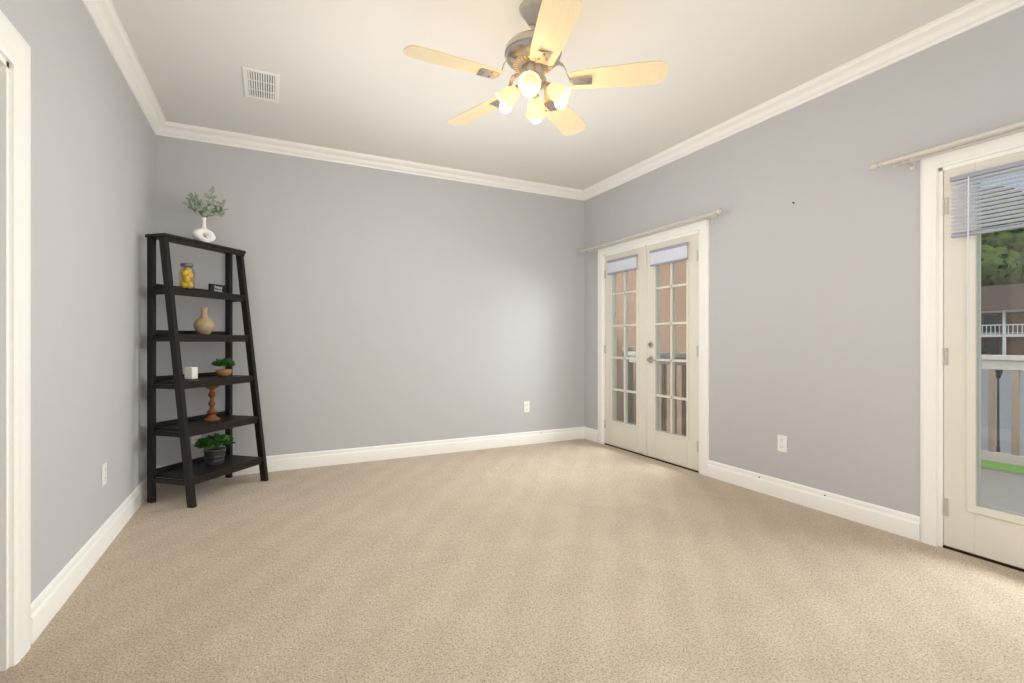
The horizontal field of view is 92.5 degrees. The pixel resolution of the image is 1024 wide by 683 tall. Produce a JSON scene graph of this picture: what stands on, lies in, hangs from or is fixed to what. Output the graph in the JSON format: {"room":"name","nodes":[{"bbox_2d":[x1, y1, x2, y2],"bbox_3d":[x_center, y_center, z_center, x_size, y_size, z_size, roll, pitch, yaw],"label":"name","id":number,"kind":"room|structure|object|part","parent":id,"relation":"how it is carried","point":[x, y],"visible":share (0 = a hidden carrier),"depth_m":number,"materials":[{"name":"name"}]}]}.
{"room":"living room","nodes":[
{"label":"living room","id":0,"kind":"room"},
{"bbox_2d":[0,0,154,670],"bbox_3d":[-2.195,-0.295,1.327,1.221,2.990,4.930,0,0,-26],"label":"wall","id":1,"kind":"structure","parent":0,"point":[77,178],"depth_m":2.11,"materials":[{"name":"paint"}]},
{"bbox_3d":[-1.562,0.013,1.245,0.161,2.175,1.130,0,0,-26],"label":"trim casing","id":2,"kind":"part","parent":1,"relation":"part of","materials":[{"name":"paint"}]},
{"bbox_2d":[31,466,158,643],"bbox_3d":[-2.245,1.034,2.773,0.017,0.132,2.215,0,0,-26],"label":"baseboard","id":3,"kind":"structure","parent":1,"relation":"attached to","point":[49,601],"depth_m":2.24,"materials":[{"name":"paint"}]},
{"bbox_2d":[102,462,106,486],"bbox_3d":[-2.169,0.706,2.609,0.008,0.115,0.070,0,0,-26],"label":"electrical outlet","id":4,"kind":"object","parent":1,"relation":"attached to","point":[104,473],"visible":1,"depth_m":2.60,"materials":[{"name":"plastic"}]},
{"bbox_2d":[82,0,169,135],"bbox_3d":[-1.628,-1.646,1.608,0.087,0.088,4.930,0,0,-26],"label":"crown molding","id":5,"kind":"structure","parent":1,"relation":"attached to","point":[103,14],"depth_m":2.85,"materials":[{"name":"paint"}]},
{"bbox_2d":[155,135,584,465],"bbox_3d":[-1.000,-0.295,4.752,4.290,2.790,0.140,0,0,-26],"label":"wall","id":6,"kind":"structure","parent":0,"point":[386,307],"depth_m":4.53,"materials":[{"name":"paint"}]},
{"bbox_2d":[191,434,201,443],"bbox_3d":[-2.520,0.760,3.913,0.070,0.115,0.008,0,0,-26],"label":"outlet","id":7,"kind":"object","parent":6,"relation":"attached to","point":[194,439],"visible":0.42,"depth_m":3.91,"materials":[{"name":"plastic"}]},
{"bbox_2d":[162,122,581,199],"bbox_3d":[-0.958,-1.646,4.646,3.810,0.088,0.087,0,0,-26],"label":"crown molding","id":8,"kind":"structure","parent":6,"relation":"attached to","point":[177,130],"depth_m":4.42,"materials":[{"name":"paint"}]},
{"bbox_2d":[159,427,586,483],"bbox_3d":[-0.964,1.034,4.681,4.010,0.132,0.017,0,0,-26],"label":"baseboard","id":9,"kind":"structure","parent":6,"relation":"attached to","point":[393,451],"depth_m":4.67,"materials":[{"name":"paint"}]},
{"bbox_2d":[524,401,529,411],"bbox_3d":[0.157,0.700,5.244,0.070,0.115,0.008,0,0,-26],"label":"electrical outlet","id":10,"kind":"object","parent":6,"relation":"attached to","point":[527,406],"visible":1,"depth_m":5.24,"materials":[{"name":"plastic"}]},
{"bbox_2d":[0,439,1023,682],"bbox_3d":[0.129,1.150,2.482,4.290,0.100,5.210,0,0,-26],"label":"floor","id":11,"kind":"structure","parent":0,"point":[579,561],"depth_m":2.19,"materials":[{"name":"beige carpet"}]},
{"bbox_2d":[145,233,268,507],"bbox_3d":[-2.211,0.185,3.612,0.404,1.830,0.694,0,0,16],"label":"bookshelf","id":12,"kind":"object","parent":11,"relation":"on","point":[189,472],"visible":1,"depth_m":3.42,"materials":[{"name":"brown wood"}]},
{"bbox_2d":[178,263,194,288],"bbox_3d":[-2.337,-0.466,3.523,0.100,0.188,0.100,0,0,-26],"label":"lemon jar","id":13,"kind":"object","parent":12,"relation":"on","point":[186,273],"visible":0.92,"depth_m":3.50,"materials":[{"name":"clear glass"}]},
{"bbox_2d":[185,367,197,378],"bbox_3d":[-2.299,0.222,3.512,0.060,0.093,0.060,0,0,4],"label":"block","id":14,"kind":"object","parent":12,"relation":"on","point":[191,372],"visible":0.98,"depth_m":3.48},
{"bbox_2d":[192,217,215,242],"bbox_3d":[-2.310,-0.830,3.676,0.147,0.196,0.155,0,0,-26],"label":"vase","id":15,"kind":"object","parent":12,"relation":"on","point":[198,233],"visible":0.9,"depth_m":3.66,"materials":[{"name":"white ceramic"}]},
{"bbox_2d":[181,186,228,217],"bbox_3d":[-2.306,-1.040,3.690,0.294,0.248,0.274,0,0,-26],"label":"eucalyptus stems","id":16,"kind":"object","parent":15,"relation":"in","point":[210,210],"visible":1,"depth_m":3.67,"materials":[{"name":"green plant"}]},
{"bbox_2d":[193,308,214,334],"bbox_3d":[-2.285,-0.150,3.638,0.136,0.198,0.136,0,0,-26],"label":"vase","id":17,"kind":"object","parent":12,"relation":"on","point":[204,324],"visible":1,"depth_m":3.60,"materials":[{"name":"ceramic"}]},
{"bbox_2d":[204,386,219,421],"bbox_3d":[-2.238,0.454,3.656,0.108,0.269,0.108,0,0,-26],"label":"candlestick","id":18,"kind":"object","parent":12,"relation":"on","point":[211,412],"visible":0.96,"depth_m":3.64,"materials":[{"name":"brown wood"}]},
{"bbox_2d":[194,433,235,464],"bbox_3d":[-2.210,0.795,3.649,0.268,0.227,0.280,0,0,-26],"label":"plant","id":19,"kind":"object","parent":12,"relation":"on","point":[214,454],"visible":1,"depth_m":3.60,"materials":[{"name":"green plant"}]},
{"bbox_2d":[208,284,225,292],"bbox_3d":[-2.267,-0.405,3.773,0.023,0.066,0.144,0,0,16],"label":"sign plaque","id":20,"kind":"object","parent":12,"relation":"on","point":[217,288],"visible":0.96,"depth_m":3.76,"materials":[{"name":"black wood"}]},
{"bbox_2d":[211,358,235,376],"bbox_3d":[-2.226,0.197,3.784,0.165,0.142,0.172,0,0,-26],"label":"decorative plant","id":21,"kind":"object","parent":12,"relation":"on","point":[224,362],"visible":1,"depth_m":3.75,"materials":[{"name":"green plant"}]},
{"bbox_2d":[111,0,974,189],"bbox_3d":[0.129,-1.740,2.482,4.290,0.100,5.210,0,0,-26],"label":"ceiling","id":22,"kind":"structure","parent":0,"point":[353,78],"depth_m":3.00,"materials":[{"name":"paint"}]},
{"bbox_2d":[242,67,279,102],"bbox_3d":[-1.651,-1.686,3.233,0.210,0.008,0.400,0,0,-26],"label":"ceiling vent","id":23,"kind":"object","parent":22,"relation":"in","point":[261,85],"visible":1,"depth_m":3.22,"materials":[{"name":"plastic"}]},
{"bbox_2d":[403,0,667,135],"bbox_3d":[0.061,-1.434,2.459,1.210,0.511,1.264,0,0,-26],"label":"ceiling fan","id":24,"kind":"object","parent":22,"relation":"hanging from","point":[533,55],"visible":1,"depth_m":2.40,"materials":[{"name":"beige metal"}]},
{"bbox_3d":[0.168,-1.265,2.513,0.024,0.171,0.012,0,0,-26],"label":"chain","id":25,"kind":"part","parent":24,"relation":"part of","materials":[{"name":"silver metal"}]},
{"bbox_2d":[585,6,1023,516],"bbox_3d":[1.987,-0.295,3.405,0.140,2.790,4.930,0,0,-26],"label":"wall","id":26,"kind":"structure","parent":0,"point":[814,323],"depth_m":3.16,"materials":[{"name":"paint"}]},
{"bbox_2d":[604,246,644,454],"bbox_3d":[1.157,0.081,4.978,0.065,2.014,0.640,0,0,-26],"label":"door","id":27,"kind":"structure","parent":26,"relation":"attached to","point":[625,434],"depth_m":4.97,"materials":[{"name":"paint"}]},
{"bbox_2d":[607,254,637,274],"bbox_3d":[1.109,-0.772,4.952,0.028,0.145,0.448,0,0,-26],"label":"blind","id":28,"kind":"object","parent":27,"relation":"attached to","point":[622,264],"visible":0.94,"depth_m":4.93,"materials":[{"name":"white fabric"}]},
{"bbox_2d":[579,208,721,253],"bbox_3d":[1.220,-0.998,4.655,0.120,0.080,1.920,0,0,-26],"label":"curtain rod","id":29,"kind":"object","parent":26,"relation":"attached to","point":[718,211],"visible":1,"depth_m":4.39,"materials":[{"name":"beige metal"}]},
{"bbox_2d":[598,217,708,475],"bbox_3d":[1.330,0.040,4.704,0.161,2.120,1.500,0,0,-26],"label":"door frame","id":30,"kind":"structure","parent":26,"relation":"attached to","point":[701,228],"depth_m":4.07,"materials":[{"name":"paint"}]},
{"bbox_2d":[636,233,698,470],"bbox_3d":[1.404,0.081,4.413,0.125,2.014,0.698,0,0,-26],"label":"french door","id":31,"kind":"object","parent":26,"relation":"attached to","point":[672,446],"depth_m":4.39,"materials":[{"name":"paint"}]},
{"bbox_3d":[1.276,0.082,4.610,0.072,2.013,0.232,0,0,-26],"label":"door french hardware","id":32,"kind":"part","parent":31,"relation":"part of","materials":[{"name":"white wood"}]},
{"bbox_2d":[649,242,688,266],"bbox_3d":[1.394,-0.772,4.377,0.028,0.145,0.448,0,0,-26],"label":"blind","id":33,"kind":"object","parent":31,"relation":"attached to","point":[670,254],"visible":0.88,"depth_m":4.36,"materials":[{"name":"white fabric"}]},
{"bbox_2d":[778,435,786,452],"bbox_3d":[1.891,0.715,3.432,0.008,0.115,0.070,0,0,-26],"label":"electrical outlet","id":34,"kind":"object","parent":26,"relation":"attached to","point":[782,443],"visible":1,"depth_m":3.42,"materials":[{"name":"plastic"}]},
{"bbox_2d":[582,0,1023,200],"bbox_3d":[1.886,-1.646,3.355,0.087,0.088,4.930,0,0,-26],"label":"crown molding","id":35,"kind":"structure","parent":26,"relation":"attached to","point":[976,13],"depth_m":3.08,"materials":[{"name":"paint"}]},
{"bbox_2d":[604,443,1023,571],"bbox_3d":[1.916,1.095,3.582,0.170,0.011,3.814,0,0,-26],"label":"door threshold sill","id":36,"kind":"structure","parent":26,"relation":"attached to","point":[985,559],"depth_m":2.55,"materials":[{"name":"brown metal"}]},
{"bbox_2d":[708,460,919,540],"bbox_3d":[1.926,1.034,3.351,0.017,0.132,1.452,0,0,-26],"label":"baseboard","id":37,"kind":"structure","parent":26,"relation":"attached to","point":[900,523],"depth_m":3.16,"materials":[{"name":"paint"}]},
{"bbox_2d":[869,121,1023,170],"bbox_3d":[2.443,-0.998,2.195,0.120,0.080,1.497,0,0,-26],"label":"curtain rod","id":38,"kind":"object","parent":26,"relation":"attached to","point":[910,163],"visible":1,"depth_m":2.52,"materials":[{"name":"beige metal"}]},
{"bbox_2d":[920,131,1023,546],"bbox_3d":[2.548,0.045,2.253,0.161,2.110,1.068,0,0,-26],"label":"door frame","id":39,"kind":"structure","parent":26,"relation":"attached to","point":[933,168],"depth_m":2.64,"materials":[{"name":"paint"}]},
{"bbox_2d":[942,151,1023,568],"bbox_3d":[2.518,0.081,2.240,0.065,2.014,0.870,0,0,-26],"label":"patio door","id":40,"kind":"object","parent":26,"relation":"attached to","point":[973,524],"visible":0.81,"depth_m":2.52,"materials":[{"name":"paint"}]},
{"bbox_2d":[950,160,1023,359],"bbox_3d":[2.465,-0.380,2.213,0.037,0.950,0.778,0,0,-26],"label":"door blind","id":41,"kind":"object","parent":40,"relation":"attached to","point":[993,171],"visible":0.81,"depth_m":2.44,"materials":[{"name":"white plastic"}]},
{"label":"outside","id":42,"kind":"structure","parent":0,"visible":0},
{"bbox_2d":[981,467,1023,513],"bbox_3d":[3.542,1.216,3.017,2.300,0.208,2.650,0,0,-26],"label":"balcony slab","id":43,"kind":"object","parent":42,"point":[1011,489],"depth_m":3.68,"materials":[{"name":"grey concrete"}]},
{"bbox_2d":[981,355,1023,465],"bbox_3d":[4.503,0.590,3.494,0.105,1.040,2.650,0,0,-26],"label":"balcony railing","id":44,"kind":"object","parent":43,"relation":"on","point":[992,419],"depth_m":4.10,"materials":[{"name":"beige wood"}]},
{"bbox_2d":[981,459,1023,473],"bbox_3d":[45.579,4.500,50.573,119.800,0.200,170.000,0,0,-26],"label":"grass","id":45,"kind":"structure","parent":42,"point":[998,464],"depth_m":17.25,"materials":[{"name":"green plant"}]},
{"bbox_2d":[617,260,685,434],"bbox_3d":[2.002,0.950,9.036,4.900,6.900,4.000,0,0,-26],"label":"wing stucco","id":46,"kind":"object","parent":45,"relation":"on","point":[631,311],"depth_m":6.87,"materials":[{"name":"beige paint"}]},
{"bbox_2d":[996,370,1002,451],"bbox_3d":[18.469,2.670,18.616,0.300,3.460,0.300,0,0,-26],"label":"street lamp","id":47,"kind":"object","parent":45,"relation":"on","point":[998,425],"depth_m":18.59,"materials":[{"name":"black metal"}]},
{"bbox_2d":[981,369,1023,455],"bbox_3d":[54.981,3.250,55.247,98.800,2.500,170.000,0,0,-26],"label":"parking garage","id":48,"kind":"structure","parent":45,"relation":"on","point":[1005,403],"depth_m":26.06,"materials":[{"name":"concrete"}]},
{"bbox_2d":[981,348,990,354],"bbox_3d":[43.915,1.292,46.955,4.400,1.384,2.000,0,0,-26],"label":"car","id":49,"kind":"object","parent":48,"relation":"on","point":[984,351],"depth_m":46.08,"materials":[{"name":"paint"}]},
{"bbox_2d":[981,283,1023,354],"bbox_3d":[53.983,-1.775,49.167,14.600,8.550,102.000,0,0,-26],"label":"building","id":50,"kind":"structure","parent":48,"relation":"on","point":[989,314],"depth_m":48.43,"materials":[{"name":"brown brick"}]},
{"bbox_2d":[981,186,1023,285],"bbox_3d":[41.996,-8.568,40.605,74.445,26.535,87.845,0,0,-26],"label":"trees","id":51,"kind":"object","parent":45,"relation":"on","point":[1010,254],"depth_m":56.09,"materials":[{"name":"green plant"}]},
{"bbox_3d":[1.590,1.206,4.833,0.420,0.188,1.820,0,0,-26],"label":"slab","id":52,"kind":"object","parent":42,"visible":0},
{"bbox_2d":[622,347,685,435],"bbox_3d":[1.724,0.590,4.900,0.090,1.040,1.820,0,0,-26],"label":"railing","id":53,"kind":"object","parent":52,"relation":"on","point":[663,383],"depth_m":5.14,"materials":[{"name":"grey wood"}]}
]}

